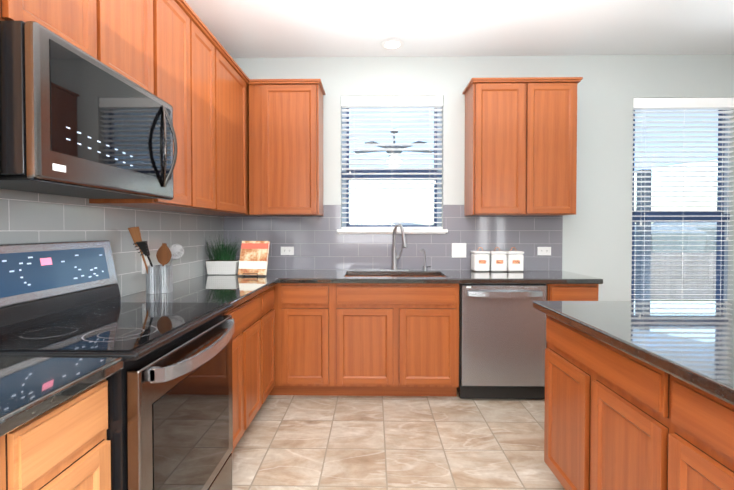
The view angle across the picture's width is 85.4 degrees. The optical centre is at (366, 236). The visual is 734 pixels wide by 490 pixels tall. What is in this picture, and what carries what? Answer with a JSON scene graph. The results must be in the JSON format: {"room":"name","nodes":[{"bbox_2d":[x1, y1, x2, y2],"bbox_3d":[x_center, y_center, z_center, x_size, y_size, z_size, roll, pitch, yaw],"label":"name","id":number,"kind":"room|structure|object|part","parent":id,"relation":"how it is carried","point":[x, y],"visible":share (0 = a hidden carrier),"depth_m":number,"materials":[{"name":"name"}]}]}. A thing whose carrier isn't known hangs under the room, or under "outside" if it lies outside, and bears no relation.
{"room":"kitchen","nodes":[
{"label":"kitchen","id":0,"kind":"room"},
{"bbox_2d":[0,0,11,20],"bbox_3d":[-1.165,-0.683,0.819,0.322,1.085,0.539,0,1,1],"label":"upper cabinet","id":1,"kind":"object","parent":0,"relation":"attached to","point":[5,5],"depth_m":1.11,"materials":[{"name":"brown wood"}]},
{"bbox_2d":[12,0,115,70],"bbox_3d":[-1.157,-0.921,1.309,0.322,0.626,0.437,0,1,1],"label":"upper cabinet","id":2,"kind":"object","parent":0,"relation":"attached to","point":[90,25],"depth_m":1.39,"materials":[{"name":"brown wood"}]},
{"bbox_2d":[0,21,177,199],"bbox_3d":[-1.087,-0.385,1.480,0.447,0.441,0.759,0,1,1],"label":"microwave","id":3,"kind":"object","parent":2,"relation":"attached to","point":[75,121],"visible":1,"depth_m":1.25,"materials":[{"name":"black metal"}]},
{"bbox_3d":[-0.904,-0.413,1.481,0.002,0.320,0.675,0,1,1],"label":"glass","id":4,"kind":"part","parent":3,"relation":"part of","materials":[{"name":"black glass"}]},
{"bbox_3d":[-0.881,-0.398,1.754,0.044,0.357,0.104,0,1,1],"label":"handle","id":5,"kind":"part","parent":3,"relation":"part of","materials":[{"name":"black metal"}]},
{"bbox_2d":[116,0,159,97],"bbox_3d":[-1.151,-0.926,1.634,0.322,0.626,0.439,0,1,1],"label":"upper cabinet","id":6,"kind":"object","parent":0,"relation":"attached to","point":[137,21],"depth_m":1.74,"materials":[{"name":"brown wood"}]},
{"bbox_2d":[89,0,199,211],"bbox_3d":[-1.144,-0.703,2.037,0.322,1.085,0.483,0,1,1],"label":"upper cabinet","id":7,"kind":"object","parent":0,"relation":"attached to","point":[179,26],"depth_m":2.13,"materials":[{"name":"brown wood"}]},
{"bbox_2d":[200,20,223,211],"bbox_3d":[-1.138,-0.709,2.397,0.322,1.085,0.460,0,1,1],"label":"upper cabinet","id":8,"kind":"object","parent":0,"relation":"attached to","point":[211,51],"depth_m":2.50,"materials":[{"name":"brown wood"}]},
{"bbox_2d":[186,49,247,215],"bbox_3d":[-1.131,-0.716,2.848,0.322,1.085,0.679,0,1,1],"label":"upper cabinet","id":9,"kind":"object","parent":0,"relation":"attached to","point":[246,146],"depth_m":2.95,"materials":[{"name":"brown wood"}]},
{"bbox_2d":[232,391,564,489],"bbox_3d":[1.600,1.313,0.161,6.210,0.100,7.080,0,1,1],"label":"floor","id":10,"kind":"structure","parent":0,"point":[306,442],"depth_m":2.34,"materials":[{"name":"tile"}]},
{"bbox_2d":[0,416,47,489],"bbox_3d":[-1.030,0.821,0.412,0.617,0.876,0.910,0,1,1],"label":"base cabinet","id":11,"kind":"object","parent":10,"relation":"on","point":[24,456],"depth_m":0.83,"materials":[{"name":"brown wood"}]},
{"bbox_2d":[48,384,110,489],"bbox_3d":[-1.021,0.813,0.935,0.617,0.876,0.376,0,1,1],"label":"base cabinet","id":12,"kind":"object","parent":10,"relation":"on","point":[79,449],"depth_m":0.99,"materials":[{"name":"brown wood"}]},
{"bbox_2d":[0,356,123,439],"bbox_3d":[-1.021,0.371,-0.036,0.650,0.038,2.308,0,1,1],"label":"countertop","id":13,"kind":"structure","parent":12,"relation":"on","point":[31,388],"depth_m":0.94,"materials":[{"name":"black stone"}]},
{"bbox_2d":[0,240,233,489],"bbox_3d":[-0.939,0.632,1.510,0.722,1.218,0.774,0,1,1],"label":"range","id":14,"kind":"object","parent":10,"relation":"on","point":[170,405],"visible":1,"depth_m":1.40,"materials":[{"name":"black ceramic"}]},
{"bbox_3d":[-1.204,0.125,1.501,0.030,0.143,0.656,0,1,1],"label":"panel","id":15,"kind":"part","parent":14,"relation":"part of","materials":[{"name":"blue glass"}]},
{"bbox_3d":[-0.927,0.318,1.505,0.518,0.004,0.742,0,1,1],"label":"glass","id":16,"kind":"part","parent":14,"relation":"part of","materials":[{"name":"black glass"}]},
{"bbox_3d":[-0.661,0.695,1.506,0.044,0.643,0.742,0,1,1],"label":"door","id":17,"kind":"part","parent":14,"relation":"part of","materials":[{"name":"black metal"}]},
{"bbox_3d":[-0.608,0.417,1.501,0.060,0.070,0.666,0,1,1],"label":"handle","id":18,"kind":"part","parent":14,"relation":"part of","materials":[{"name":"silver metal"}]},
{"bbox_3d":[-0.663,1.116,1.513,0.040,0.180,0.742,0,1,1],"label":"drawer","id":19,"kind":"part","parent":14,"relation":"part of","materials":[{"name":"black metal"}]},
{"bbox_2d":[224,312,267,452],"bbox_3d":[-0.998,0.791,2.281,0.617,0.876,0.752,0,1,1],"label":"base cabinet","id":20,"kind":"object","parent":10,"relation":"on","point":[250,336],"depth_m":2.31,"materials":[{"name":"brown wood"}]},
{"bbox_2d":[268,312,275,394],"bbox_3d":[-0.990,0.783,2.756,0.617,0.876,0.438,0,1,1],"label":"base cabinet","id":21,"kind":"object","parent":10,"relation":"on","point":[271,315],"depth_m":2.87,"materials":[{"name":"brown wood"}]},
{"bbox_2d":[288,312,335,395],"bbox_3d":[-0.441,0.775,3.256,0.382,0.876,0.617,0,1,1],"label":"base cabinet","id":22,"kind":"object","parent":10,"relation":"on","point":[311,335],"depth_m":2.96,"materials":[{"name":"brown wood"}]},
{"bbox_2d":[336,312,458,395],"bbox_3d":[0.218,0.775,3.244,0.937,0.876,0.617,0,1,1],"label":"base cabinet","id":23,"kind":"object","parent":10,"relation":"on","point":[378,353],"depth_m":2.95,"materials":[{"name":"brown wood"}]},
{"bbox_2d":[121,268,602,314],"bbox_3d":[0.205,0.327,2.710,3.008,0.038,1.671,0,1,1],"label":"countertop","id":24,"kind":"structure","parent":23,"relation":"on","point":[279,290],"depth_m":2.93,"materials":[{"name":"black stone"}]},
{"bbox_2d":[128,227,183,293],"bbox_3d":[-1.191,0.128,2.262,0.172,0.371,0.302,0,1,1],"label":"utensil crock","id":25,"kind":"object","parent":24,"relation":"on","point":[159,279],"visible":1,"depth_m":2.21,"materials":[{"name":"metal"}]},
{"bbox_2d":[205,236,239,274],"bbox_3d":[-1.143,0.134,3.169,0.277,0.330,0.405,0,1,1],"label":"planter","id":26,"kind":"object","parent":24,"relation":"on","point":[224,262],"visible":1,"depth_m":3.12,"materials":[{"name":"white ceramic"}]},
{"bbox_3d":[-1.144,0.245,3.173,0.243,0.108,0.123,0,1,1],"label":"pot","id":27,"kind":"part","parent":26,"relation":"part of","materials":[{"name":"white ceramic"}]},
{"bbox_2d":[238,241,269,276],"bbox_3d":[-0.876,0.166,3.090,0.229,0.268,0.174,0,1,1],"label":"cookbook","id":28,"kind":"object","parent":24,"relation":"on","point":[254,255],"visible":0.98,"depth_m":3.07,"materials":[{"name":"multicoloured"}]},
{"bbox_2d":[348,272,439,275],"bbox_3d":[0.224,0.435,3.221,0.827,0.218,0.433,0,1,1],"label":"sink","id":29,"kind":"object","parent":24,"relation":"in","point":[349,273],"depth_m":3.42,"materials":[{"name":"metal"}]},
{"bbox_2d":[380,224,427,271],"bbox_3d":[0.316,0.091,3.385,0.406,0.412,0.241,0,1,1],"label":"faucet","id":30,"kind":"object","parent":24,"relation":"on","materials":[{"name":"silver metal"}]},
{"bbox_2d":[471,247,489,271],"bbox_3d":[0.973,0.191,3.419,0.139,0.207,0.139,0,1,1],"label":"canister","id":31,"kind":"object","parent":24,"relation":"on","point":[480,261],"visible":0.98,"depth_m":3.35,"materials":[{"name":"white ceramic"}]},
{"bbox_3d":[0.973,0.134,3.418,0.139,0.022,0.139,0,1,1],"label":"lid","id":32,"kind":"part","parent":31,"relation":"part of","materials":[{"name":"white ceramic"}]},
{"bbox_3d":[0.973,0.157,3.386,0.060,0.137,0.072,0,1,1],"label":"handle","id":33,"kind":"part","parent":31,"relation":"part of","materials":[{"name":"orange metal"}]},
{"bbox_2d":[489,247,507,271],"bbox_3d":[1.118,0.192,3.417,0.139,0.207,0.139,0,1,1],"label":"canister","id":34,"kind":"object","parent":24,"relation":"on","point":[498,261],"visible":0.94,"depth_m":3.35,"materials":[{"name":"white plastic"}]},
{"bbox_3d":[1.117,0.157,3.384,0.060,0.137,0.072,0,1,1],"label":"handle","id":35,"kind":"part","parent":34,"relation":"part of","materials":[{"name":"orange metal"}]},
{"bbox_3d":[1.118,0.134,3.416,0.139,0.022,0.139,0,1,1],"label":"lid","id":36,"kind":"part","parent":34,"relation":"part of","materials":[{"name":"white plastic"}]},
{"bbox_2d":[506,247,523,271],"bbox_3d":[1.256,0.192,3.415,0.139,0.207,0.139,0,1,1],"label":"canister","id":37,"kind":"object","parent":24,"relation":"on","point":[515,259],"visible":0.85,"depth_m":3.35,"materials":[{"name":"white ceramic"}]},
{"bbox_3d":[1.256,0.134,3.414,0.139,0.022,0.139,0,1,1],"label":"lid","id":38,"kind":"part","parent":37,"relation":"part of","materials":[{"name":"white plastic"}]},
{"bbox_3d":[1.256,0.157,3.381,0.060,0.137,0.072,0,1,1],"label":"handle","id":39,"kind":"part","parent":37,"relation":"part of","materials":[{"name":"orange metal"}]},
{"bbox_2d":[457,284,546,398],"bbox_3d":[1.011,0.780,3.188,0.635,0.868,0.650,0,1,1],"label":"dishwasher","id":40,"kind":"object","parent":10,"relation":"on","point":[502,337],"visible":0.94,"depth_m":2.92,"materials":[{"name":"silver metal"}]},
{"bbox_3d":[1.006,0.419,2.884,0.535,0.044,0.054,0,1,1],"label":"handle","id":41,"kind":"part","parent":40,"relation":"part of","materials":[{"name":"silver metal"}]},
{"bbox_2d":[544,317,733,489],"bbox_3d":[1.351,0.820,0.472,1.001,0.876,2.990,0,1,1],"label":"kitchen island","id":42,"kind":"object","parent":10,"relation":"on","point":[639,395],"depth_m":1.35,"materials":[{"name":"brown wood"}]},
{"bbox_2d":[533,301,733,408],"bbox_3d":[1.357,0.363,0.453,1.107,0.038,3.066,0,1,1],"label":"island countertop","id":43,"kind":"structure","parent":42,"relation":"on","point":[690,342],"depth_m":1.38,"materials":[{"name":"black stone"}]},
{"bbox_2d":[185,0,733,57],"bbox_3d":[1.600,-1.586,0.114,6.210,0.100,7.080,0,1,1],"label":"ceiling","id":44,"kind":"structure","parent":0,"point":[298,28],"depth_m":3.01,"materials":[{"name":"white paint"}]},
{"bbox_2d":[381,38,403,49],"bbox_3d":[0.207,-1.576,3.259,0.190,0.014,0.190,0,1,1],"label":"recessed light","id":45,"kind":"object","parent":44,"relation":"in","point":[392,44],"visible":1,"depth_m":3.25,"materials":[{"name":"white"}]},
{"bbox_2d":[233,54,733,300],"bbox_3d":[1.658,-0.193,3.597,5.890,2.800,0.160,0,1,1],"label":"wall","id":46,"kind":"structure","parent":0,"point":[597,236],"depth_m":3.51,"materials":[{"name":"grey paint"}]},
{"bbox_2d":[248,78,323,215],"bbox_3d":[-0.675,-0.725,3.378,0.569,1.085,0.323,0,1,1],"label":"upper cabinet","id":47,"kind":"object","parent":46,"relation":"attached to","point":[285,116],"depth_m":3.23,"materials":[{"name":"brown wood"}]},
{"bbox_2d":[337,96,447,233],"bbox_3d":[0.223,-0.640,3.585,0.980,1.228,0.167,0,1,1],"label":"window","id":48,"kind":"structure","parent":46,"relation":"in","point":[348,174],"depth_m":3.57,"materials":[{"name":"white plastic"}]},
{"bbox_3d":[0.224,-0.646,3.645,0.820,1.126,0.003,0,1,1],"label":"glass","id":49,"kind":"part","parent":48,"relation":"part of","materials":[{"name":"glass"}]},
{"bbox_3d":[0.223,-0.046,3.577,0.980,0.041,0.132,0,1,1],"label":"sill","id":50,"kind":"part","parent":48,"relation":"part of","materials":[{"name":"white paint"}]},
{"bbox_2d":[464,77,535,215],"bbox_3d":[1.096,-0.724,3.348,0.474,1.085,0.323,0,1,1],"label":"upper cabinet","id":51,"kind":"object","parent":46,"relation":"attached to","point":[500,175],"depth_m":3.19,"materials":[{"name":"brown wood"}]},
{"bbox_2d":[536,77,579,215],"bbox_3d":[1.452,-0.724,3.342,0.474,1.085,0.323,0,1,1],"label":"upper cabinet","id":52,"kind":"object","parent":46,"relation":"attached to","point":[556,97],"depth_m":3.19,"materials":[{"name":"brown wood"}]},
{"bbox_2d":[631,98,733,300],"bbox_3d":[2.791,-0.232,3.565,0.907,1.980,0.133,0,1,1],"label":"window","id":53,"kind":"structure","parent":46,"relation":"in","point":[721,215],"depth_m":3.54,"materials":[{"name":"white plastic"}]},
{"bbox_3d":[-1.425,-0.137,0.188,0.160,2.800,7.080,0,1,1],"label":"wall","id":54,"kind":"structure","parent":0,"visible":0},
{"bbox_2d":[0,189,223,295],"bbox_3d":[-1.325,-0.011,1.189,0.005,0.686,4.760,0,1,1],"label":"backsplash","id":55,"kind":"structure","parent":54,"relation":"attached to","point":[25,217],"depth_m":2.10,"materials":[{"name":"grey tile"}]},
{"bbox_2d":[142,254,148,273],"bbox_3d":[-1.299,0.158,2.337,0.008,0.116,0.072,0,1,1],"label":"outlet","id":56,"kind":"object","parent":54,"relation":"attached to","point":[143,266],"visible":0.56,"depth_m":2.32,"materials":[{"name":"white plastic"}]},
{"bbox_2d":[281,247,293,254],"bbox_3d":[-0.712,0.126,3.552,0.118,0.075,0.009,0,1,1],"label":"electrical outlet","id":57,"kind":"object","parent":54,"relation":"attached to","point":[287,250],"visible":1,"depth_m":3.55,"materials":[{"name":"white plastic"}]},
{"bbox_2d":[224,205,562,269],"bbox_3d":[0.235,-0.049,3.540,2.985,0.686,0.005,0,1,1],"label":"backsplash","id":58,"kind":"structure","parent":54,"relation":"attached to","point":[318,242],"depth_m":3.54,"materials":[{"name":"grey tile"}]},
{"bbox_2d":[452,243,465,257],"bbox_3d":[0.816,0.120,3.524,0.128,0.128,0.013,0,1,1],"label":"switch plate","id":59,"kind":"object","parent":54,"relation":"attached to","point":[458,250],"visible":1,"depth_m":3.52,"materials":[{"name":"white plastic"}]},
{"bbox_2d":[537,247,550,254],"bbox_3d":[1.567,0.127,3.514,0.118,0.075,0.009,0,1,1],"label":"electrical outlet","id":60,"kind":"object","parent":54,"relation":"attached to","point":[543,250],"visible":1,"depth_m":3.51,"materials":[{"name":"white plastic"}]},
{"label":"outside","id":61,"kind":"structure","parent":0,"visible":0},
{"bbox_2d":[634,300,715,300],"bbox_3d":[10.538,2.366,35.367,100.000,2.450,56.100,0,1,1],"label":"lawn","id":62,"kind":"structure","parent":61,"point":[684,300],"depth_m":10.24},
{"bbox_2d":[349,221,716,252],"bbox_3d":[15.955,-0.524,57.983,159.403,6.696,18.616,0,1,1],"label":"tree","id":63,"kind":"object","parent":62,"relation":"on","point":[685,237],"depth_m":51.08,"materials":[{"name":"white"}]},
{"bbox_2d":[634,253,715,298],"bbox_3d":[7.619,1.506,10.471,75.000,2.180,0.050,0,1,1],"label":"fence","id":64,"kind":"object","parent":62,"relation":"on","point":[671,273],"depth_m":10.43,"materials":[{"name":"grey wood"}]},
{"bbox_3d":[3.036,1.361,5.549,18.000,0.130,3.740,0,1,1],"label":"patio","id":65,"kind":"object","parent":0,"visible":0},
{"bbox_2d":[349,108,717,300],"bbox_3d":[1.173,-0.153,5.481,12.277,2.900,3.683,0,1,1],"label":"roof","id":66,"kind":"structure","parent":65,"relation":"on","point":[644,277],"depth_m":6.29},
{"bbox_2d":[353,128,433,167],"bbox_3d":[0.363,-1.171,5.306,1.105,0.500,1.056,0,1,1],"label":"fan","id":67,"kind":"object","parent":66,"relation":"hanging from","point":[396,156],"depth_m":5.22,"materials":[{"name":"white"}]}
]}

